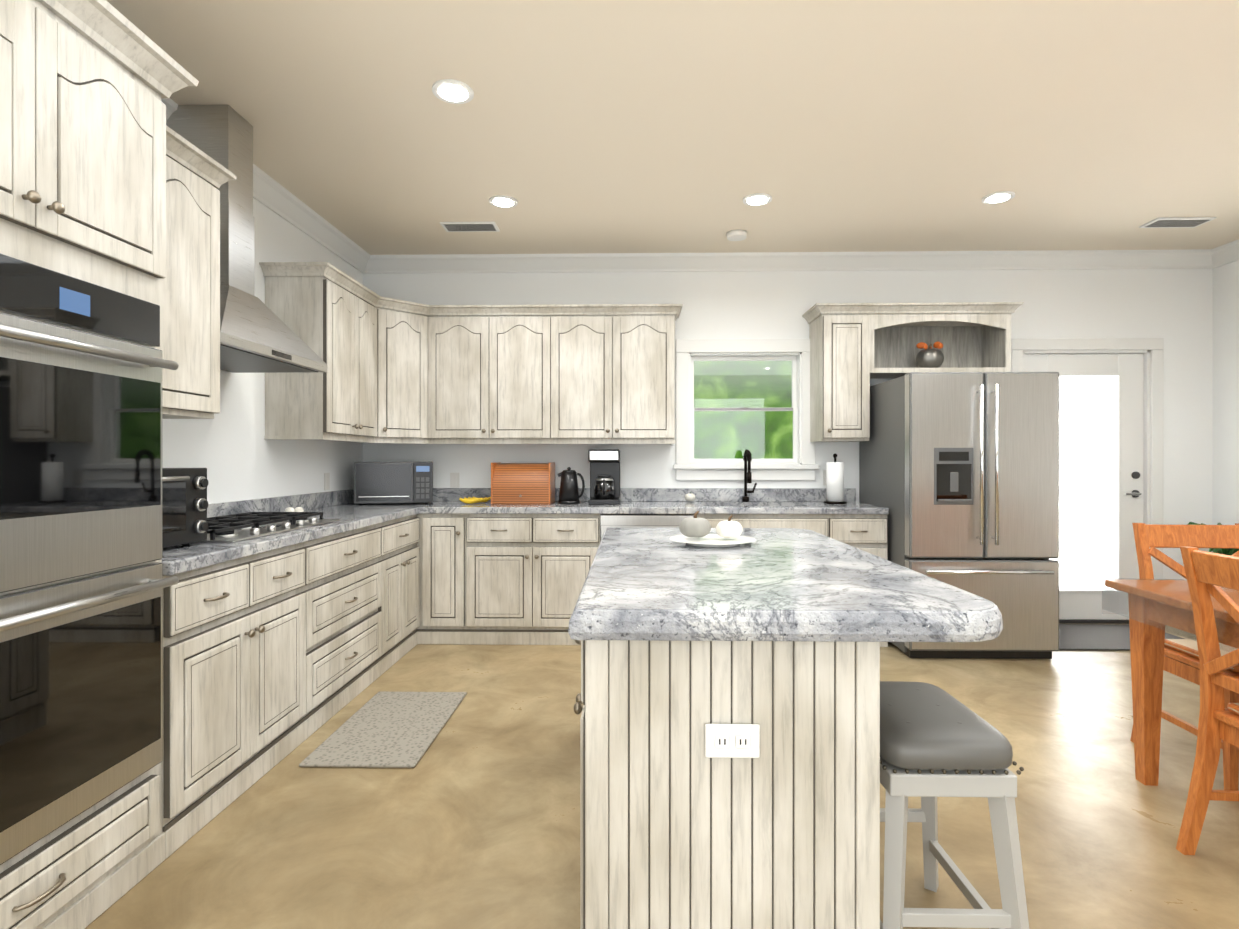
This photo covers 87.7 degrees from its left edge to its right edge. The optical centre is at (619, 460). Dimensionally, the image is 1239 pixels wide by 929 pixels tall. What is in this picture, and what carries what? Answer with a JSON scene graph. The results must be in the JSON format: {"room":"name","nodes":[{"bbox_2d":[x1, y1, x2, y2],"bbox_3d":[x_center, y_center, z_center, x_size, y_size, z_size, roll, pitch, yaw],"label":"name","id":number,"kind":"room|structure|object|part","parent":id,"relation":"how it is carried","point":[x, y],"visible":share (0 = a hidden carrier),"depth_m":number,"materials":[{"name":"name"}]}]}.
{"room":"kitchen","nodes":[
{"label":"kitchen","id":0,"kind":"room"},
{"bbox_2d":[162,198,362,503],"bbox_3d":[-2.122,-0.158,1.284,0.150,2.780,7.660,0,0,1],"label":"wall","id":1,"kind":"structure","parent":0,"point":[234,452],"depth_m":3.57,"materials":[{"name":"white paint"}]},
{"bbox_2d":[161,126,236,418],"bbox_3d":[-1.750,-0.629,2.249,0.550,0.940,0.500,0,0,1],"label":"upper cabinet","id":2,"kind":"object","parent":1,"relation":"attached to","point":[196,177],"visible":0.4,"depth_m":2.27,"materials":[{"name":"paint"}]},
{"bbox_2d":[166,105,326,372],"bbox_3d":[-1.761,-0.999,2.896,0.500,1.097,0.860,0,0,1],"label":"hood chimney","id":3,"kind":"object","parent":1,"relation":"attached to","point":[257,335],"visible":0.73,"depth_m":2.83,"materials":[{"name":"metal"}]},
{"bbox_2d":[161,98,372,273],"bbox_3d":[-2.000,-1.490,1.280,0.095,0.115,7.360,0,0,1],"label":"crown molding","id":4,"kind":"structure","parent":1,"relation":"attached to","point":[273,195],"depth_m":3.96,"materials":[{"name":"white"}]},
{"bbox_2d":[259,262,382,441],"bbox_3d":[-1.789,-0.621,4.006,0.399,0.960,0.758,0,0,1],"label":"upper cabinet","id":5,"kind":"object","parent":1,"relation":"attached to","point":[335,315],"depth_m":3.64,"materials":[{"name":"paint"}]},
{"bbox_2d":[324,473,329,489],"bbox_3d":[-1.978,0.139,4.362,0.005,0.116,0.072,0,0,1],"label":"outlet","id":6,"kind":"object","parent":1,"relation":"attached to","point":[326,475],"depth_m":4.36,"materials":[{"name":"white plastic"}]},
{"bbox_2d":[85,623,1238,928],"bbox_3d":[1.158,1.292,1.218,6.710,0.120,7.660,0,0,1],"label":"floor","id":7,"kind":"structure","parent":0,"point":[471,819],"depth_m":2.19,"materials":[{"name":"concrete"}]},
{"bbox_2d":[0,0,198,928],"bbox_3d":[-1.695,0.012,1.551,0.688,2.441,1.030,0,0,1],"label":"tall cabinet","id":8,"kind":"object","parent":7,"relation":"on","point":[86,86],"visible":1,"depth_m":1.69,"materials":[{"name":"paint"}]},
{"bbox_2d":[0,254,178,864],"bbox_3d":[-1.668,0.227,1.550,0.692,1.390,0.804,0,0,1],"label":"double wall oven","id":9,"kind":"object","parent":8,"relation":"in","point":[83,583],"visible":1,"depth_m":1.64,"materials":[{"name":"grey metal"}]},
{"bbox_2d":[162,552,265,858],"bbox_3d":[-1.701,0.794,2.235,0.647,0.876,0.472,0,0,1],"label":"base cabinet","id":10,"kind":"object","parent":7,"relation":"on","point":[214,618],"depth_m":2.19,"materials":[{"name":"paint"}]},
{"bbox_2d":[266,540,313,772],"bbox_3d":[-1.694,0.793,2.593,0.647,0.876,0.472,0,0,1],"label":"base cabinet","id":11,"kind":"object","parent":7,"relation":"on","point":[272,659],"depth_m":2.68,"materials":[{"name":"paint"}]},
{"bbox_2d":[314,521,389,731],"bbox_3d":[-1.680,0.793,3.253,0.647,0.876,0.968,0,0,1],"label":"base cabinet","id":12,"kind":"object","parent":7,"relation":"on","point":[352,568],"depth_m":3.25,"materials":[{"name":"paint"}]},
{"bbox_2d":[162,489,421,575],"bbox_3d":[-1.683,0.282,3.139,0.648,0.144,2.280,0,0,1],"label":"countertop","id":13,"kind":"structure","parent":12,"relation":"on","point":[339,504],"depth_m":3.24,"materials":[{"name":"stone"}]},
{"bbox_2d":[162,468,207,547],"bbox_3d":[-1.718,0.168,2.226,0.398,0.284,0.400,0,0,1],"label":"toaster oven","id":14,"kind":"object","parent":13,"relation":"on","point":[184,506],"visible":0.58,"depth_m":2.29,"materials":[{"name":"black metal"}]},
{"bbox_2d":[192,512,339,542],"bbox_3d":[-1.698,0.287,2.896,0.490,0.045,0.900,0,0,1],"label":"gas cooktop","id":15,"kind":"object","parent":13,"relation":"in","point":[232,528],"visible":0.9,"depth_m":2.88,"materials":[{"name":"metal"}]},
{"bbox_2d":[285,507,303,511],"bbox_3d":[-1.800,0.282,3.558,0.150,0.053,0.150,0,0,1],"label":"dish","id":16,"kind":"object","parent":13,"relation":"on","point":[291,509],"visible":0.46,"depth_m":3.55,"materials":[{"name":"white ceramic"}]},
{"bbox_2d":[299,691,466,767],"bbox_3d":[-1.046,1.223,2.994,0.470,0.013,0.820,0,0,1],"label":"rug","id":17,"kind":"object","parent":7,"relation":"on","point":[383,729],"visible":0.98,"depth_m":2.89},
{"bbox_2d":[390,514,419,666],"bbox_3d":[-1.665,0.792,4.004,0.647,0.876,0.651,0,0,1],"label":"base cabinet","id":18,"kind":"object","parent":7,"relation":"on","point":[404,532],"depth_m":4.03,"materials":[{"name":"paint"}]},
{"bbox_2d":[416,514,601,644],"bbox_3d":[-0.739,0.791,4.612,1.232,0.876,0.647,0,0,1],"label":"base cabinet","id":19,"kind":"object","parent":7,"relation":"on","point":[502,579],"depth_m":4.29,"materials":[{"name":"paint"}]},
{"bbox_2d":[600,514,692,541],"bbox_3d":[0.186,0.794,4.546,0.616,0.866,0.625,0,0,1],"label":"dishwasher","id":20,"kind":"object","parent":19,"relation":"in","point":[640,520],"visible":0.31,"depth_m":4.28,"materials":[{"name":"grey metal"}]},
{"bbox_2d":[422,488,888,514],"bbox_3d":[-0.099,0.372,4.595,3.753,0.326,0.654,0,0,1],"label":"countertop","id":21,"kind":"structure","parent":19,"relation":"on","point":[445,500],"depth_m":4.66,"materials":[{"name":"stone"}]},
{"bbox_2d":[354,462,432,504],"bbox_3d":[-1.623,0.157,4.673,0.520,0.301,0.340,0,0,-16],"label":"microwave oven","id":22,"kind":"object","parent":21,"relation":"on","point":[392,482],"visible":1,"depth_m":4.51,"materials":[{"name":"grey metal"}]},
{"bbox_2d":[459,497,490,503],"bbox_3d":[-1.037,0.284,4.646,0.201,0.046,0.160,0,0,1],"label":"banana bunch","id":23,"kind":"object","parent":21,"relation":"on","point":[468,500],"visible":0.96,"depth_m":4.58,"materials":[{"name":"yellow food"}]},
{"bbox_2d":[491,462,554,503],"bbox_3d":[-0.696,0.160,4.698,0.420,0.295,0.316,0,0,1],"label":"bread box","id":24,"kind":"object","parent":21,"relation":"on","point":[522,483],"visible":1,"depth_m":4.57,"materials":[{"name":"brown wood"}]},
{"bbox_2d":[558,467,584,503],"bbox_3d":[-0.346,0.176,4.628,0.196,0.264,0.156,0,0,1],"label":"electric kettle","id":25,"kind":"object","parent":21,"relation":"on","point":[568,493],"visible":1,"depth_m":4.58,"materials":[{"name":"black plastic"}]},
{"bbox_2d":[588,449,619,504],"bbox_3d":[-0.107,0.113,4.652,0.220,0.390,0.303,0,0,1],"label":"drip coffee maker","id":26,"kind":"object","parent":21,"relation":"on","point":[604,476],"visible":1,"depth_m":4.56,"materials":[{"name":"black plastic"}]},
{"bbox_2d":[685,491,694,500],"bbox_3d":[0.527,0.264,4.816,0.080,0.074,0.080,0,0,1],"label":"decor","id":27,"kind":"object","parent":21,"relation":"on","point":[690,496],"visible":1,"depth_m":4.79,"materials":[{"name":"beige ceramic"}]},
{"bbox_2d":[742,449,756,501],"bbox_3d":[0.975,0.111,4.776,0.111,0.392,0.194,0,0,1],"label":"gooseneck faucet","id":28,"kind":"object","parent":21,"relation":"on","point":[747,455],"visible":1,"depth_m":4.82,"materials":[{"name":"black metal"}]},
{"bbox_2d":[824,453,846,503],"bbox_3d":[1.554,0.127,4.649,0.160,0.361,0.160,0,0,1],"label":"paper towel holder","id":29,"kind":"object","parent":21,"relation":"on","point":[834,482],"visible":1,"depth_m":4.60,"materials":[{"name":"white paper"}]},
{"bbox_2d":[573,640,879,928],"bbox_3d":[0.239,0.806,1.675,0.648,0.852,0.590,0,0,1],"label":"base cabinet","id":30,"kind":"object","parent":7,"relation":"on","point":[679,829],"visible":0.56,"depth_m":1.36,"materials":[{"name":"paint"}]},
{"bbox_2d":[705,724,759,757],"bbox_3d":[0.241,0.597,1.375,0.116,0.072,0.008,0,0,1],"label":"outlet","id":31,"kind":"object","parent":30,"relation":"attached to","point":[732,740],"visible":1,"depth_m":1.37,"materials":[{"name":"white plastic"}]},
{"bbox_2d":[568,528,1002,641],"bbox_3d":[0.385,0.344,2.171,0.949,0.066,1.669,0,0,1],"label":"countertop","id":32,"kind":"structure","parent":30,"relation":"on","point":[768,584],"depth_m":1.49,"materials":[{"name":"stone"}]},
{"bbox_2d":[670,534,755,546],"bbox_3d":[0.347,0.301,2.414,0.320,0.018,0.320,0,0,1],"label":"serving plate","id":33,"kind":"object","parent":32,"relation":"on","point":[712,540],"visible":0.94,"depth_m":2.37,"materials":[{"name":"white ceramic"}]},
{"bbox_2d":[679,511,742,537],"bbox_3d":[0.340,0.236,2.404,0.235,0.099,0.120,0,0,1],"label":"decor","id":34,"kind":"object","parent":33,"relation":"on","point":[695,526],"visible":1,"depth_m":2.36,"materials":[{"name":"grey ceramic"}]},
{"bbox_2d":[792,514,887,646],"bbox_3d":[1.549,0.791,4.564,0.454,0.876,0.647,0,0,1],"label":"base cabinet","id":35,"kind":"object","parent":7,"relation":"on","point":[865,532],"depth_m":4.25,"materials":[{"name":"paint"}]},
{"bbox_2d":[880,681,1028,928],"bbox_3d":[0.746,0.926,1.636,0.343,0.616,0.503,0,0,1],"label":"stool","id":36,"kind":"object","parent":7,"relation":"on","point":[935,742],"visible":0.71,"depth_m":1.43,"materials":[{"name":"grey wood"}]},
{"bbox_2d":[859,372,1058,658],"bbox_3d":[2.248,0.340,4.374,0.910,1.771,0.962,0,0,1],"label":"refrigerator","id":37,"kind":"object","parent":7,"relation":"on","point":[959,475],"visible":0.94,"depth_m":3.96,"materials":[{"name":"grey metal"}]},
{"bbox_2d":[1059,624,1183,649],"bbox_3d":[3.336,1.222,4.494,1.070,0.011,0.640,0,0,1],"label":"rug","id":38,"kind":"object","parent":7,"relation":"on","point":[1094,636],"visible":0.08,"depth_m":4.44,"materials":[{"name":"grey carpet"}]},
{"bbox_2d":[1105,579,1238,785],"bbox_3d":[2.683,0.852,1.890,1.600,0.760,1.250,0,0,4],"label":"wood dining table","id":39,"kind":"object","parent":7,"relation":"on","point":[1147,639],"visible":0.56,"depth_m":2.44,"materials":[{"name":"brown wood"}]},
{"bbox_2d":[1102,578,1238,651],"bbox_3d":[2.682,0.541,1.891,1.674,0.142,1.342,0,0,1],"label":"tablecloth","id":40,"kind":"object","parent":39,"relation":"on","point":[1124,594],"visible":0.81,"depth_m":2.34,"materials":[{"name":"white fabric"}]},
{"bbox_2d":[1187,522,1238,554],"bbox_3d":[4.149,0.823,4.434,0.545,0.813,0.583,0,0,1],"label":"potted plant","id":41,"kind":"object","parent":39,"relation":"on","point":[1226,551],"visible":0.1,"depth_m":4.36,"materials":[{"name":"green plant"}]},
{"bbox_2d":[1130,523,1238,790],"bbox_3d":[2.453,0.751,2.567,0.476,0.960,0.528,0,0,1],"label":"dining chair","id":42,"kind":"object","parent":7,"relation":"on","point":[1181,658],"visible":0.46,"depth_m":2.75,"materials":[{"name":"brown wood"}]},
{"bbox_2d":[1176,546,1238,854],"bbox_3d":[2.002,0.752,1.805,0.528,0.960,0.476,0,0,1],"label":"dining chair","id":43,"kind":"object","parent":7,"relation":"on","point":[1209,573],"visible":1,"depth_m":2.01,"materials":[{"name":"brown wood"}]},
{"bbox_2d":[106,0,1238,254],"bbox_3d":[1.158,-1.607,1.215,6.710,0.120,7.660,0,0,1],"label":"ceiling","id":44,"kind":"structure","parent":0,"point":[630,126],"depth_m":2.91,"materials":[{"name":"beige paint"}]},
{"bbox_2d":[432,79,473,103],"bbox_3d":[-0.697,-1.544,2.703,0.169,0.011,0.169,0,0,-44],"label":"recessed light","id":45,"kind":"object","parent":44,"relation":"in","point":[452,91],"depth_m":2.69,"materials":[{"name":"white"}]},
{"bbox_2d":[440,221,499,231],"bbox_3d":[-0.985,-1.544,4.260,0.360,0.012,0.160,0,0,1],"label":"ceiling vent","id":46,"kind":"object","parent":44,"relation":"in","point":[448,226],"depth_m":4.24,"materials":[{"name":"white metal"}]},
{"bbox_2d":[489,195,517,207],"bbox_3d":[-0.693,-1.545,3.854,0.169,0.011,0.169,0,0,-44],"label":"recessed light","id":47,"kind":"object","parent":44,"relation":"in","point":[501,201],"depth_m":3.84,"materials":[{"name":"white plastic"}]},
{"bbox_2d":[726,229,746,240],"bbox_3d":[0.798,-1.533,4.393,0.140,0.034,0.140,0,0,1],"label":"smoke detector","id":48,"kind":"object","parent":44,"relation":"attached to","point":[737,235],"visible":1,"depth_m":4.36,"materials":[{"name":"white plastic"}]},
{"bbox_2d":[743,193,771,205],"bbox_3d":[0.817,-1.545,3.822,0.169,0.011,0.169,0,0,-44],"label":"recessed light","id":49,"kind":"object","parent":44,"relation":"in","point":[757,199],"depth_m":3.80,"materials":[{"name":"white plastic"}]},
{"bbox_2d":[982,191,1014,203],"bbox_3d":[2.226,-1.545,3.793,0.169,0.011,0.169,0,0,-44],"label":"recessed light","id":50,"kind":"object","parent":44,"relation":"in","point":[1003,196],"depth_m":3.77,"materials":[{"name":"white plastic"}]},
{"bbox_2d":[1139,217,1215,227],"bbox_3d":[3.615,-1.543,4.185,0.360,0.012,0.160,0,0,1],"label":"ceiling vent","id":51,"kind":"object","parent":44,"relation":"in","point":[1165,222],"depth_m":4.16,"materials":[{"name":"white metal"}]},
{"bbox_2d":[363,269,1212,579],"bbox_3d":[1.235,-0.162,4.971,6.410,2.780,0.150,0,0,1],"label":"wall","id":52,"kind":"structure","parent":0,"point":[1173,307],"depth_m":4.89,"materials":[{"name":"white paint"}]},
{"bbox_2d":[367,438,446,443],"bbox_3d":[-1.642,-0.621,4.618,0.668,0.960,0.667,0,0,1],"label":"under-cabinet light","id":53,"kind":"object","parent":52,"relation":"attached to","point":[385,440],"depth_m":4.53,"materials":[{"name":"paint"}]},
{"bbox_2d":[383,297,434,437],"bbox_3d":[-1.474,-0.631,4.444,0.325,0.940,0.325,0,0,1],"label":"upper cabinet","id":54,"kind":"object","parent":52,"relation":"attached to","point":[402,371],"depth_m":4.48,"materials":[{"name":"paint"}]},
{"bbox_2d":[450,473,459,487],"bbox_3d":[-1.260,0.148,4.941,0.072,0.116,0.007,0,0,1],"label":"outlet","id":55,"kind":"object","parent":52,"relation":"attached to","point":[454,480],"depth_m":4.94,"materials":[{"name":"white plastic"}]},
{"bbox_2d":[435,304,562,443],"bbox_3d":[-0.915,-0.621,4.738,0.974,0.960,0.398,0,0,1],"label":"upper cabinet","id":56,"kind":"object","parent":52,"relation":"attached to","point":[497,366],"depth_m":4.58,"materials":[{"name":"paint"}]},
{"bbox_2d":[559,304,678,444],"bbox_3d":[-0.073,-0.621,4.741,0.936,0.960,0.357,0,0,1],"label":"upper cabinet","id":57,"kind":"object","parent":52,"relation":"attached to","point":[617,361],"depth_m":4.56,"materials":[{"name":"paint"}]},
{"bbox_2d":[673,339,818,479],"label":"window","id":58,"kind":"structure","parent":52,"relation":"in","point":[684,466],"depth_m":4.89,"materials":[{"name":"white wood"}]},
{"bbox_3d":[0.955,-0.397,4.980,0.824,0.824,0.082,0,0,1],"label":"window sash","id":59,"kind":"part","parent":58,"relation":"part of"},
{"bbox_2d":[373,249,1208,273],"bbox_3d":[1.238,-1.494,4.846,6.180,0.115,0.095,0,0,1],"label":"crown molding","id":60,"kind":"structure","parent":52,"relation":"attached to","point":[1189,258],"depth_m":4.84,"materials":[{"name":"white"}]},
{"bbox_2d":[823,470,825,484],"bbox_3d":[1.578,0.128,4.882,0.072,0.116,0.007,0,0,1],"label":"outlet","id":61,"kind":"object","parent":52,"relation":"attached to","point":[824,471],"depth_m":4.88,"materials":[{"name":"white plastic"}]},
{"bbox_2d":[802,302,1023,441],"bbox_3d":[2.095,-0.621,4.680,1.430,0.960,0.390,0,0,1],"label":"upper cabinet","id":62,"kind":"object","parent":52,"relation":"attached to","point":[855,348],"visible":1,"depth_m":4.54,"materials":[{"name":"paint"}]},
{"bbox_2d":[916,342,943,367],"bbox_3d":[2.265,-0.769,4.713,0.200,0.196,0.200,0,0,1],"label":"vase","id":63,"kind":"object","parent":62,"relation":"in","point":[928,357],"visible":0.88,"depth_m":4.65,"materials":[{"name":"silver metal"}]},
{"bbox_2d":[1024,354,1143,619],"bbox_3d":[3.502,0.196,4.875,0.908,2.009,0.099,0,0,1],"label":"entry door","id":64,"kind":"structure","parent":52,"relation":"in","point":[1126,371],"depth_m":4.87,"materials":[{"name":"white"}]},
{"bbox_2d":[1011,338,1163,623],"bbox_3d":[3.505,0.156,4.914,1.120,2.145,0.170,0,0,1],"label":"door frame","id":65,"kind":"structure","parent":52,"relation":"attached to","point":[1151,350],"depth_m":4.83,"materials":[{"name":"white wood"}]},
{"bbox_2d":[1212,260,1238,551],"bbox_3d":[4.437,-0.157,1.148,0.150,2.780,7.660,0,0,1],"label":"wall","id":66,"kind":"structure","parent":0,"point":[1225,498],"depth_m":4.72,"materials":[{"name":"white paint"}]},
{"bbox_2d":[1209,239,1238,268],"bbox_3d":[4.315,-1.490,1.149,0.095,0.115,7.360,0,0,1],"label":"crown molding","id":67,"kind":"structure","parent":66,"relation":"attached to","point":[1227,253],"depth_m":4.68,"materials":[{"name":"white"}]},
{"label":"outside","id":68,"kind":"structure","parent":0,"visible":0},
{"bbox_2d":[1054,377,1113,588],"bbox_3d":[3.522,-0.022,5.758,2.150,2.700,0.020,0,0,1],"label":"door glass","id":69,"kind":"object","parent":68,"point":[1085,577],"depth_m":5.74,"materials":[{"name":"white glass"}]}
]}

